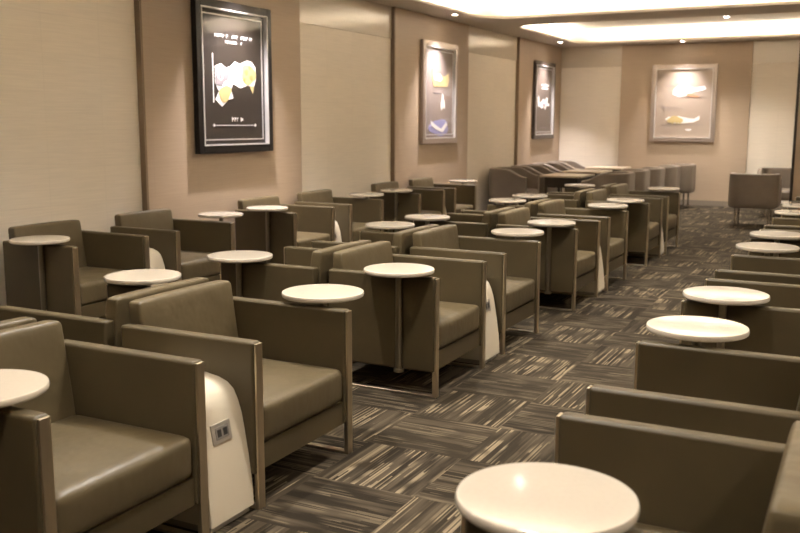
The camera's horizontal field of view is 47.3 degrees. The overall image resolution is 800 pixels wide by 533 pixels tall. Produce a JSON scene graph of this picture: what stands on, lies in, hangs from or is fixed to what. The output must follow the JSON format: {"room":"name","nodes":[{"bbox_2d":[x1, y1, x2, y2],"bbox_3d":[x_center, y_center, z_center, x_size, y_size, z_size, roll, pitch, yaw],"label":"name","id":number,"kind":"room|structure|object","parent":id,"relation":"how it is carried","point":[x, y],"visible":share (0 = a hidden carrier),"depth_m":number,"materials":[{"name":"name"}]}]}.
{"room":"airport terminal","nodes":[
{"label":"airport terminal","id":0,"kind":"room"},
{"bbox_2d":[0,0,516,305],"bbox_3d":[-1.594,-1.487,9.585,0.112,3.080,21.200,5,10,27],"label":"wall","id":1,"kind":"structure","parent":0,"point":[70,140],"depth_m":7.89,"materials":[{"name":"paper"}]},
{"bbox_2d":[134,0,301,249],"bbox_3d":[-1.713,-1.425,9.199,0.059,3.078,2.524,5,10,27],"label":"wall panel","id":2,"kind":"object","parent":1,"relation":"attached to","point":[178,179],"depth_m":8.64,"materials":[{"name":"beige fabric"}]},
{"bbox_2d":[190,0,272,153],"bbox_3d":[-1.648,-1.874,9.120,0.064,1.460,1.210,5,10,27],"label":"framed picture","id":3,"kind":"object","parent":1,"relation":"attached to","point":[232,51],"visible":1,"depth_m":9.08,"materials":[{"name":"black paint"}]},
{"bbox_2d":[391,7,468,187],"bbox_3d":[0.476,-2.083,13.409,0.059,3.078,2.524,5,10,27],"label":"wall panel","id":4,"kind":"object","parent":1,"relation":"attached to","point":[410,159],"depth_m":12.82,"materials":[{"name":"beige fabric"}]},
{"bbox_2d":[420,39,457,143],"bbox_3d":[0.586,-2.547,13.429,0.054,1.460,1.210,5,10,27],"label":"framed picture","id":5,"kind":"object","parent":1,"relation":"attached to","point":[439,60],"visible":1,"depth_m":13.40,"materials":[{"name":"beige"}]},
{"bbox_2d":[513,37,561,204],"bbox_3d":[2.682,-2.745,17.654,0.059,3.078,2.524,5,10,27],"label":"wall panel","id":6,"kind":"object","parent":1,"relation":"attached to","point":[527,150],"depth_m":17.05,"materials":[{"name":"beige fabric"}]},
{"bbox_2d":[532,60,555,138],"bbox_3d":[2.787,-3.209,17.665,0.054,1.460,1.210,5,10,27],"label":"framed picture","id":7,"kind":"object","parent":1,"relation":"attached to","point":[544,73],"visible":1,"depth_m":17.64,"materials":[{"name":"brown"}]},
{"bbox_2d":[146,205,781,532],"bbox_3d":[2.624,0.408,7.689,9.605,0.050,21.200,5,10,27],"label":"floor","id":8,"kind":"structure","parent":0,"point":[404,470],"depth_m":5.06,"materials":[{"name":"carpet"}]},
{"bbox_2d":[0,316,36,329],"bbox_3d":[-1.919,0.609,3.601,0.727,0.801,0.777,5,10,27],"label":"armchair","id":9,"kind":"object","parent":8,"relation":"on","point":[14,322],"visible":0.12,"depth_m":3.58,"materials":[{"name":"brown leather"}]},
{"bbox_2d":[3,220,150,318],"bbox_3d":[-2.439,0.081,6.942,0.727,0.801,0.777,5,10,27],"label":"armchair","id":10,"kind":"object","parent":8,"relation":"on","point":[76,269],"visible":0.78,"depth_m":6.70,"materials":[{"name":"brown leather"}]},
{"bbox_2d":[9,235,69,310],"bbox_3d":[-2.561,0.100,6.542,0.407,0.608,0.407,5,10,27],"label":"side table","id":11,"kind":"object","parent":10,"relation":"attached to","point":[39,240],"visible":0.87,"depth_m":6.50,"materials":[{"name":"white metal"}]},
{"bbox_2d":[0,277,208,346],"bbox_3d":[-1.428,0.461,4.547,0.727,0.801,0.777,5,10,27],"label":"armchair","id":12,"kind":"object","parent":8,"relation":"on","point":[107,331],"visible":0.16,"depth_m":4.11,"materials":[{"name":"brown leather"}]},
{"bbox_2d":[104,269,181,285],"bbox_3d":[-1.398,0.344,5.013,0.407,0.608,0.407,5,10,27],"label":"side table","id":13,"kind":"object","parent":12,"relation":"attached to","point":[144,277],"visible":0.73,"depth_m":4.90,"materials":[{"name":"white plastic"}]},
{"bbox_2d":[0,320,209,532],"bbox_3d":[-1.219,0.667,3.246,0.727,0.801,0.777,5,10,27],"label":"armchair","id":14,"kind":"object","parent":8,"relation":"on","point":[116,442],"visible":0.98,"depth_m":3.33,"materials":[{"name":"leather"}]},
{"bbox_2d":[0,369,49,407],"bbox_3d":[-1.319,0.674,2.919,0.407,0.608,0.407,5,10,27],"label":"side table","id":15,"kind":"object","parent":14,"relation":"attached to","point":[17,386],"visible":1,"depth_m":2.87,"materials":[{"name":"white plastic"}]},
{"bbox_2d":[149,248,165,286],"bbox_3d":[-2.214,0.127,7.444,0.646,0.555,0.270,5,10,27],"label":"pedestal","id":16,"kind":"object","parent":8,"relation":"on","point":[156,261],"visible":0.1,"depth_m":7.36,"materials":[{"name":"white plastic"}]},
{"bbox_2d":[110,209,234,282],"bbox_3d":[-1.948,-0.067,7.888,0.727,0.801,0.777,5,10,27],"label":"armchair","id":17,"kind":"object","parent":8,"relation":"on","point":[184,245],"visible":0.56,"depth_m":7.90,"materials":[{"name":"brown leather"}]},
{"bbox_2d":[198,211,243,220],"bbox_3d":[-1.627,-0.181,8.338,0.407,0.608,0.407,5,10,27],"label":"side table","id":18,"kind":"object","parent":17,"relation":"attached to","point":[220,215],"visible":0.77,"depth_m":8.20,"materials":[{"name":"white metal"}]},
{"bbox_2d":[164,372,253,532],"bbox_3d":[-0.943,0.718,3.717,0.646,0.555,0.270,5,10,27],"label":"pedestal","id":19,"kind":"object","parent":8,"relation":"on","point":[230,485],"visible":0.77,"depth_m":3.59,"materials":[{"name":"white plastic"}]},
{"bbox_2d":[210,418,231,445],"bbox_3d":[-0.699,0.646,3.568,0.023,0.079,0.116,5,10,27],"label":"outlet plate","id":20,"kind":"object","parent":19,"relation":"attached to","point":[220,428],"depth_m":3.56,"materials":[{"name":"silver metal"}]},
{"bbox_2d":[215,423,229,440],"bbox_3d":[-0.694,0.646,3.566,0.011,0.047,0.080,5,10,27],"label":"socket","id":21,"kind":"object","parent":19,"relation":"attached to","point":[222,430],"depth_m":3.57,"materials":[{"name":"grey plastic"}]},
{"bbox_2d":[121,280,352,509],"bbox_3d":[-0.723,0.523,4.170,0.727,0.801,0.777,5,10,27],"label":"armchair","id":22,"kind":"object","parent":8,"relation":"on","point":[288,365],"visible":0.74,"depth_m":4.13,"materials":[{"name":"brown leather"}]},
{"bbox_2d":[281,284,363,305],"bbox_3d":[-0.380,0.420,4.548,0.407,0.608,0.407,5,10,27],"label":"side table","id":23,"kind":"object","parent":22,"relation":"attached to","point":[321,294],"visible":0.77,"depth_m":4.43,"materials":[{"name":"white plastic"}]},
{"bbox_2d":[235,196,334,263],"bbox_3d":[-1.173,-0.299,9.377,0.727,0.801,0.777,5,10,27],"label":"armchair","id":24,"kind":"object","parent":8,"relation":"on","point":[299,225],"visible":0.75,"depth_m":9.12,"materials":[{"name":"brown leather"}]},
{"bbox_2d":[246,205,287,262],"bbox_3d":[-1.298,-0.280,8.971,0.407,0.608,0.407,5,10,27],"label":"side table","id":25,"kind":"object","parent":24,"relation":"attached to","point":[264,208],"visible":0.89,"depth_m":8.92,"materials":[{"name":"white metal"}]},
{"bbox_2d":[220,240,371,306],"bbox_3d":[-0.653,0.229,6.037,0.727,0.801,0.777,5,10,27],"label":"armchair","id":26,"kind":"object","parent":8,"relation":"on","point":[302,265],"visible":0.21,"depth_m":5.67,"materials":[{"name":"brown leather"}]},
{"bbox_2d":[207,250,272,296],"bbox_3d":[-1.003,0.226,5.772,0.407,0.608,0.407,5,10,27],"label":"side table","id":27,"kind":"object","parent":26,"relation":"attached to","point":[238,257],"visible":0.86,"depth_m":5.69,"materials":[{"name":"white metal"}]},
{"bbox_2d":[335,221,341,241],"bbox_3d":[-0.949,-0.253,9.880,0.646,0.555,0.270,5,10,27],"label":"pedestal","id":28,"kind":"object","parent":8,"relation":"on","point":[337,230],"visible":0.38,"depth_m":9.81,"materials":[{"name":"white plastic"}]},
{"bbox_2d":[295,189,383,241],"bbox_3d":[-0.682,-0.447,10.323,0.727,0.801,0.777,5,10,27],"label":"armchair","id":29,"kind":"object","parent":8,"relation":"on","point":[351,214],"visible":0.4,"depth_m":10.38,"materials":[{"name":"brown leather"}]},
{"bbox_2d":[349,192,383,197],"bbox_3d":[-0.389,-0.553,10.720,0.407,0.608,0.407,5,10,27],"label":"side table","id":30,"kind":"object","parent":29,"relation":"attached to","point":[358,194],"visible":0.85,"depth_m":10.54,"materials":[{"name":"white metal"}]},
{"bbox_2d":[311,224,438,254],"bbox_3d":[-0.162,0.081,6.983,0.727,0.801,0.777,5,10,27],"label":"armchair","id":31,"kind":"object","parent":8,"relation":"on","point":[401,241],"visible":0.12,"depth_m":6.70,"materials":[{"name":"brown leather"}]},
{"bbox_2d":[365,221,414,231],"bbox_3d":[-0.082,-0.051,7.544,0.407,0.608,0.407,5,10,27],"label":"side table","id":32,"kind":"object","parent":31,"relation":"attached to","point":[389,225],"visible":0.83,"depth_m":7.43,"materials":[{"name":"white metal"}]},
{"bbox_2d":[369,181,444,231],"bbox_3d":[0.092,-0.679,11.813,0.727,0.801,0.777,5,10,27],"label":"armchair","id":33,"kind":"object","parent":8,"relation":"on","point":[418,201],"visible":0.5,"depth_m":11.52,"materials":[{"name":"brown leather"}]},
{"bbox_2d":[380,188,412,231],"bbox_3d":[-0.046,-0.656,11.379,0.407,0.608,0.407,5,10,27],"label":"side table","id":34,"kind":"object","parent":33,"relation":"attached to","point":[396,191],"visible":0.87,"depth_m":11.33,"materials":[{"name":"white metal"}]},
{"bbox_2d":[329,241,486,397],"bbox_3d":[0.055,0.286,5.689,0.727,0.801,0.777,5,10,27],"label":"armchair","id":35,"kind":"object","parent":8,"relation":"on","point":[444,311],"visible":0.84,"depth_m":5.40,"materials":[{"name":"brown leather"}]},
{"bbox_2d":[363,263,434,372],"bbox_3d":[-0.006,0.309,5.261,0.407,0.608,0.407,5,10,27],"label":"side table","id":36,"kind":"object","parent":35,"relation":"attached to","point":[398,271],"visible":1,"depth_m":5.23,"materials":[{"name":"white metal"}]},
{"bbox_2d":[407,177,476,212],"bbox_3d":[0.584,-0.827,12.759,0.727,0.801,0.777,5,10,27],"label":"armchair","id":37,"kind":"object","parent":8,"relation":"on","point":[458,197],"visible":0.36,"depth_m":12.85,"materials":[{"name":"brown leather"}]},
{"bbox_2d":[449,179,476,183],"bbox_3d":[0.908,-0.942,13.216,0.407,0.608,0.407,5,10,27],"label":"side table","id":38,"kind":"object","parent":37,"relation":"attached to","point":[462,181],"visible":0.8,"depth_m":13.05,"materials":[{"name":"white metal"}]},
{"bbox_2d":[413,207,514,237],"bbox_3d":[0.612,-0.152,8.472,0.727,0.801,0.777,5,10,27],"label":"armchair","id":39,"kind":"object","parent":8,"relation":"on","point":[475,225],"visible":0.26,"depth_m":8.05,"materials":[{"name":"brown leather"}]},
{"bbox_2d":[404,214,449,224],"bbox_3d":[0.242,-0.149,8.168,0.407,0.608,0.407,5,10,27],"label":"side table","id":40,"kind":"object","parent":39,"relation":"attached to","point":[415,217],"visible":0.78,"depth_m":8.02,"materials":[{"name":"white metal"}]},
{"bbox_2d":[410,224,540,354],"bbox_3d":[0.553,0.131,6.676,0.727,0.801,0.777,5,10,27],"label":"armchair","id":41,"kind":"object","parent":8,"relation":"on","point":[513,265],"visible":0.47,"depth_m":6.65,"materials":[{"name":"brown leather"}]},
{"bbox_2d":[491,228,543,238],"bbox_3d":[0.904,0.025,7.077,0.407,0.608,0.407,5,10,27],"label":"side table","id":42,"kind":"object","parent":41,"relation":"attached to","point":[517,233],"visible":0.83,"depth_m":6.93,"materials":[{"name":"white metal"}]},
{"bbox_2d":[453,280,498,363],"bbox_3d":[0.328,0.332,6.189,0.646,0.555,0.270,5,10,27],"label":"pedestal","id":43,"kind":"object","parent":8,"relation":"on","point":[491,334],"visible":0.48,"depth_m":6.07,"materials":[{"name":"white plastic"}]},
{"bbox_2d":[460,198,550,216],"bbox_3d":[1.104,-0.299,9.418,0.727,0.801,0.777,5,10,27],"label":"armchair","id":44,"kind":"object","parent":8,"relation":"on","point":[533,205],"visible":0.16,"depth_m":9.14,"materials":[{"name":"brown leather"}]},
{"bbox_2d":[489,198,526,204],"bbox_3d":[1.165,-0.426,9.943,0.407,0.608,0.407,5,10,27],"label":"side table","id":45,"kind":"object","parent":44,"relation":"attached to","point":[507,201],"visible":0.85,"depth_m":9.78,"materials":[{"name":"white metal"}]},
{"bbox_2d":[489,167,539,204],"bbox_3d":[1.906,-1.253,15.425,0.718,0.820,0.720,5,10,27],"label":"tub chair","id":46,"kind":"object","parent":8,"relation":"on","point":[504,182],"visible":0.69,"depth_m":15.13,"materials":[{"name":"leather"}]},
{"bbox_2d":[511,164,556,204],"bbox_3d":[2.372,-1.393,16.322,0.718,0.820,0.720,5,10,27],"label":"tub chair","id":47,"kind":"object","parent":8,"relation":"on","point":[539,170],"visible":0.25,"depth_m":15.99,"materials":[{"name":"leather"}]},
{"bbox_2d":[496,207,600,311],"bbox_3d":[1.313,-0.094,8.117,0.727,0.801,0.777,5,10,27],"label":"armchair","id":48,"kind":"object","parent":8,"relation":"on","point":[575,250],"visible":0.59,"depth_m":7.78,"materials":[{"name":"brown leather"}]},
{"bbox_2d":[527,219,575,293],"bbox_3d":[1.273,-0.077,7.734,0.407,0.608,0.407,5,10,27],"label":"side table","id":49,"kind":"object","parent":48,"relation":"attached to","point":[549,223],"visible":1,"depth_m":7.66,"materials":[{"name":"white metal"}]},
{"bbox_2d":[530,162,570,191],"bbox_3d":[2.838,-1.533,17.218,0.718,0.820,0.720,5,10,27],"label":"tub chair","id":50,"kind":"object","parent":8,"relation":"on","point":[555,167],"visible":0.19,"depth_m":17.32,"materials":[{"name":"leather"}]},
{"bbox_2d":[518,188,594,207],"bbox_3d":[1.878,-0.532,10.908,0.727,0.801,0.777,5,10,27],"label":"armchair","id":51,"kind":"object","parent":8,"relation":"on","point":[578,199],"visible":0.16,"depth_m":10.54,"materials":[{"name":"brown leather"}]},
{"bbox_2d":[512,194,547,201],"bbox_3d":[1.499,-0.526,10.585,0.407,0.608,0.407,5,10,27],"label":"side table","id":52,"kind":"object","parent":51,"relation":"attached to","point":[529,197],"visible":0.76,"depth_m":10.44,"materials":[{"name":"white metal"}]},
{"bbox_2d":[548,161,585,188],"bbox_3d":[3.304,-1.673,18.114,0.718,0.820,0.720,5,10,27],"label":"tub chair","id":53,"kind":"object","parent":8,"relation":"on","point":[571,165],"visible":0.16,"depth_m":18.23,"materials":[{"name":"leather"}]},
{"bbox_2d":[540,173,594,193],"bbox_3d":[2.686,-1.102,14.702,0.670,0.750,0.800,5,10,27],"label":"dining table","id":54,"kind":"object","parent":8,"relation":"on","point":[554,180],"visible":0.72,"depth_m":14.39,"materials":[{"name":"laminate"}]},
{"bbox_2d":[547,183,616,195],"bbox_3d":[2.370,-0.680,11.854,0.727,0.801,0.777,5,10,27],"label":"armchair","id":55,"kind":"object","parent":8,"relation":"on","point":[568,191],"visible":0.19,"depth_m":11.57,"materials":[{"name":"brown leather"}]},
{"bbox_2d":[565,184,594,188],"bbox_3d":[2.426,-0.805,12.369,0.407,0.608,0.407,5,10,27],"label":"side table","id":56,"kind":"object","parent":55,"relation":"attached to","point":[579,186],"visible":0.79,"depth_m":12.22,"materials":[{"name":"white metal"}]},
{"bbox_2d":[537,199,628,290],"bbox_3d":[1.804,-0.241,9.063,0.727,0.801,0.777,5,10,27],"label":"armchair","id":57,"kind":"object","parent":8,"relation":"on","point":[614,223],"visible":0.41,"depth_m":9.05,"materials":[{"name":"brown leather"}]},
{"bbox_2d":[587,203,627,209],"bbox_3d":[2.119,-0.331,9.360,0.407,0.608,0.407,5,10,27],"label":"side table","id":58,"kind":"object","parent":57,"relation":"attached to","point":[609,206],"visible":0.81,"depth_m":9.20,"materials":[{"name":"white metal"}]},
{"bbox_2d":[562,169,612,177],"bbox_3d":[3.277,-1.307,16.012,0.670,0.750,0.800,5,10,27],"label":"dining table","id":59,"kind":"object","parent":8,"relation":"on","point":[577,171],"visible":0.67,"depth_m":15.68,"materials":[{"name":"stone"}]},
{"bbox_2d":[576,247,604,294],"bbox_3d":[1.580,-0.044,8.598,0.646,0.555,0.270,5,10,27],"label":"pedestal","id":60,"kind":"object","parent":8,"relation":"on","point":[588,289],"visible":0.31,"depth_m":8.46,"materials":[{"name":"white plastic"}]},
{"bbox_2d":[581,171,634,190],"bbox_3d":[3.250,-1.064,14.244,0.718,0.820,0.720,5,10,27],"label":"tub chair","id":61,"kind":"object","parent":8,"relation":"on","point":[619,177],"visible":0.22,"depth_m":13.89,"materials":[{"name":"leather"}]},
{"bbox_2d":[585,166,630,172],"bbox_3d":[3.917,-1.499,17.243,0.670,0.750,0.800,5,10,27],"label":"dining table","id":62,"kind":"object","parent":8,"relation":"on","point":[614,168],"visible":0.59,"depth_m":17.02,"materials":[{"name":"stone"}]},
{"bbox_2d":[585,189,662,265],"bbox_3d":[2.579,-0.474,10.553,0.727,0.801,0.777,5,10,27],"label":"armchair","id":63,"kind":"object","parent":8,"relation":"on","point":[645,218],"visible":0.42,"depth_m":10.19,"materials":[{"name":"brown leather"}]},
{"bbox_2d":[606,198,644,248],"bbox_3d":[2.459,-0.434,10.015,0.407,0.608,0.407,5,10,27],"label":"side table","id":64,"kind":"object","parent":63,"relation":"attached to","point":[615,200],"visible":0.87,"depth_m":9.88,"materials":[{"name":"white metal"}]},
{"bbox_2d":[461,412,799,532],"bbox_3d":[0.639,0.815,2.338,0.727,0.801,0.777,5,10,27],"label":"armchair","id":65,"kind":"object","parent":8,"relation":"on","point":[682,480],"visible":0.68,"depth_m":2.58,"materials":[{"name":"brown leather"}]},
{"bbox_2d":[455,462,639,532],"bbox_3d":[0.326,0.810,2.089,0.407,0.608,0.407,5,10,27],"label":"side table","id":66,"kind":"object","parent":65,"relation":"attached to","point":[525,497],"visible":1,"depth_m":2.01,"materials":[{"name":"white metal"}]},
{"bbox_2d":[625,169,649,190],"bbox_3d":[3.683,-1.177,14.969,0.718,0.820,0.720,5,10,27],"label":"tub chair","id":67,"kind":"object","parent":8,"relation":"on","point":[642,176],"visible":0.2,"depth_m":14.57,"materials":[{"name":"leather"}]},
{"bbox_2d":[610,183,679,253],"bbox_3d":[3.070,-0.622,11.498,0.727,0.801,0.777,5,10,27],"label":"armchair","id":68,"kind":"object","parent":8,"relation":"on","point":[671,200],"visible":0.39,"depth_m":11.48,"materials":[{"name":"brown leather"}]},
{"bbox_2d":[647,187,679,191],"bbox_3d":[3.393,-0.714,11.812,0.407,0.608,0.407,5,10,27],"label":"side table","id":69,"kind":"object","parent":68,"relation":"attached to","point":[663,189],"visible":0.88,"depth_m":11.63,"materials":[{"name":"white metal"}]},
{"bbox_2d":[627,229,663,256],"bbox_3d":[2.846,-0.425,11.034,0.646,0.555,0.270,5,10,27],"label":"pedestal","id":70,"kind":"object","parent":8,"relation":"on","point":[654,251],"visible":0.13,"depth_m":10.91,"materials":[{"name":"white plastic"}]},
{"bbox_2d":[637,167,664,191],"bbox_3d":[4.134,-1.288,15.684,0.718,0.820,0.720,5,10,27],"label":"tub chair","id":71,"kind":"object","parent":8,"relation":"on","point":[657,174],"visible":0.11,"depth_m":15.28,"materials":[{"name":"leather"}]},
{"bbox_2d":[654,165,680,191],"bbox_3d":[4.611,-1.397,16.386,0.718,0.820,0.720,5,10,27],"label":"tub chair","id":72,"kind":"object","parent":8,"relation":"on","point":[672,172],"visible":0.2,"depth_m":15.98,"materials":[{"name":"leather"}]},
{"bbox_2d":[674,163,695,209],"bbox_3d":[5.119,-1.506,17.083,0.718,0.820,0.720,5,10,27],"label":"tub chair","id":73,"kind":"object","parent":8,"relation":"on","point":[687,171],"visible":0.48,"depth_m":16.69,"materials":[{"name":"leather"}]},
{"bbox_2d":[586,340,799,443],"bbox_3d":[1.116,0.672,3.258,0.727,0.801,0.777,5,10,27],"label":"armchair","id":74,"kind":"object","parent":8,"relation":"on","point":[737,393],"visible":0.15,"depth_m":3.43,"materials":[{"name":"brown leather"}]},
{"bbox_2d":[646,315,749,345],"bbox_3d":[1.221,0.542,3.802,0.407,0.608,0.407,5,10,27],"label":"side table","id":75,"kind":"object","parent":74,"relation":"attached to","point":[695,329],"visible":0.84,"depth_m":3.70,"materials":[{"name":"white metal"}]},
{"bbox_2d":[679,278,799,356],"bbox_3d":[1.891,0.439,4.747,0.727,0.801,0.777,5,10,27],"label":"armchair","id":76,"kind":"object","parent":8,"relation":"on","point":[774,325],"visible":0.17,"depth_m":4.40,"materials":[{"name":"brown leather"}]},
{"bbox_2d":[682,286,770,348],"bbox_3d":[1.596,0.429,4.523,0.407,0.608,0.407,5,10,27],"label":"side table","id":77,"kind":"object","parent":76,"relation":"attached to","point":[722,296],"visible":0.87,"depth_m":4.41,"materials":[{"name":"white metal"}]},
{"bbox_2d":[728,172,781,226],"bbox_3d":[5.466,-1.034,14.097,0.720,0.820,0.718,5,10,27],"label":"tub chair","id":78,"kind":"object","parent":8,"relation":"on","point":[757,191],"visible":1,"depth_m":13.77,"materials":[{"name":"leather"}]},
{"bbox_2d":[714,254,799,284],"bbox_3d":[2.382,0.291,5.693,0.727,0.801,0.777,5,10,27],"label":"armchair","id":79,"kind":"object","parent":8,"relation":"on","point":[785,270],"visible":0.08,"depth_m":5.94,"materials":[{"name":"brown leather"}]},
{"bbox_2d":[736,242,799,255],"bbox_3d":[2.498,0.158,6.258,0.407,0.608,0.407,5,10,27],"label":"side table","id":80,"kind":"object","parent":79,"relation":"attached to","point":[766,248],"visible":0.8,"depth_m":6.12,"materials":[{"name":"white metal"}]},
{"bbox_2d":[757,167,790,216],"bbox_3d":[6.434,-1.254,15.507,0.720,0.820,0.718,5,10,27],"label":"tub chair","id":81,"kind":"object","parent":8,"relation":"on","point":[785,173],"visible":0.23,"depth_m":15.67,"materials":[{"name":"leather"}]},
{"bbox_2d":[748,229,799,257],"bbox_3d":[3.156,0.059,7.183,0.727,0.801,0.777,5,10,27],"label":"armchair","id":82,"kind":"object","parent":8,"relation":"on","point":[792,242],"visible":0.07,"depth_m":6.89,"materials":[{"name":"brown leather"}]},
{"bbox_2d":[749,230,799,256],"bbox_3d":[2.859,0.050,6.953,0.407,0.608,0.407,5,10,27],"label":"side table","id":83,"kind":"object","parent":82,"relation":"attached to","point":[777,236],"visible":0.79,"depth_m":6.84,"materials":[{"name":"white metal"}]},
{"bbox_2d":[764,217,799,230],"bbox_3d":[3.648,-0.089,8.129,0.727,0.801,0.777,5,10,27],"label":"armchair","id":84,"kind":"object","parent":8,"relation":"on","point":[781,223],"visible":0.1,"depth_m":8.44,"materials":[{"name":"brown leather"}]},
{"bbox_2d":[774,210,799,217],"bbox_3d":[3.754,-0.219,8.675,0.407,0.608,0.407,5,10,27],"label":"side table","id":85,"kind":"object","parent":84,"relation":"attached to","point":[796,213],"visible":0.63,"depth_m":8.56,"materials":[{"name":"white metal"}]},
{"bbox_2d":[781,208,799,217],"bbox_3d":[4.422,-0.322,9.618,0.727,0.801,0.777,5,10,27],"label":"armchair","id":86,"kind":"object","parent":8,"relation":"on","point":[784,216],"visible":0.08,"depth_m":9.38,"materials":[{"name":"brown leather"}]},
{"bbox_2d":[782,203,799,208],"bbox_3d":[4.129,-0.332,9.396,0.407,0.608,0.407,5,10,27],"label":"side table","id":87,"kind":"object","parent":86,"relation":"attached to","point":[787,205],"visible":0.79,"depth_m":9.30,"materials":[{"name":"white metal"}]},
{"bbox_2d":[789,49,799,202],"bbox_3d":[6.888,-2.070,13.441,1.970,3.078,0.512,5,10,27],"label":"trim","id":88,"kind":"structure","parent":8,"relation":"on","point":[795,167],"depth_m":13.71,"materials":[{"name":"brown wood"}]},
{"bbox_2d":[790,196,799,202],"bbox_3d":[4.914,-0.469,10.564,0.727,0.801,0.777,5,10,27],"label":"armchair","id":89,"kind":"object","parent":8,"relation":"on","point":[797,199],"visible":0.18,"depth_m":10.95,"materials":[{"name":"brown leather"}]},
{"bbox_2d":[366,0,799,46],"bbox_3d":[2.632,-2.787,7.185,9.605,0.260,21.200,5,10,27],"label":"ceiling","id":90,"kind":"structure","parent":0,"point":[789,22],"depth_m":13.82,"materials":[{"name":"beige paint"}]},
{"bbox_2d":[559,39,799,203],"bbox_3d":[7.445,-2.585,16.712,9.405,3.080,0.112,5,10,27],"label":"wall","id":91,"kind":"structure","parent":0,"point":[591,75],"depth_m":18.15,"materials":[{"name":"paper"}]},
{"bbox_2d":[649,64,717,141],"bbox_3d":[5.430,-3.128,17.523,1.210,1.460,0.054,5,10,27],"label":"framed picture","id":92,"kind":"object","parent":91,"relation":"attached to","point":[683,97],"visible":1,"depth_m":17.52,"materials":[{"name":"beige"}]},
{"bbox_2d":[618,41,753,200],"bbox_3d":[5.447,-2.736,17.642,2.420,3.078,0.060,5,10,27],"label":"wall panel","id":93,"kind":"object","parent":91,"relation":"attached to","point":[714,161],"depth_m":17.50,"materials":[{"name":"beige paint"}]},
{"bbox_2d":[680,199,786,208],"bbox_3d":[7.390,-1.098,16.846,9.405,0.100,0.015,5,10,27],"label":"baseboard","id":94,"kind":"structure","parent":91,"relation":"attached to","point":[691,202],"depth_m":17.57,"materials":[{"name":"brown wood"}]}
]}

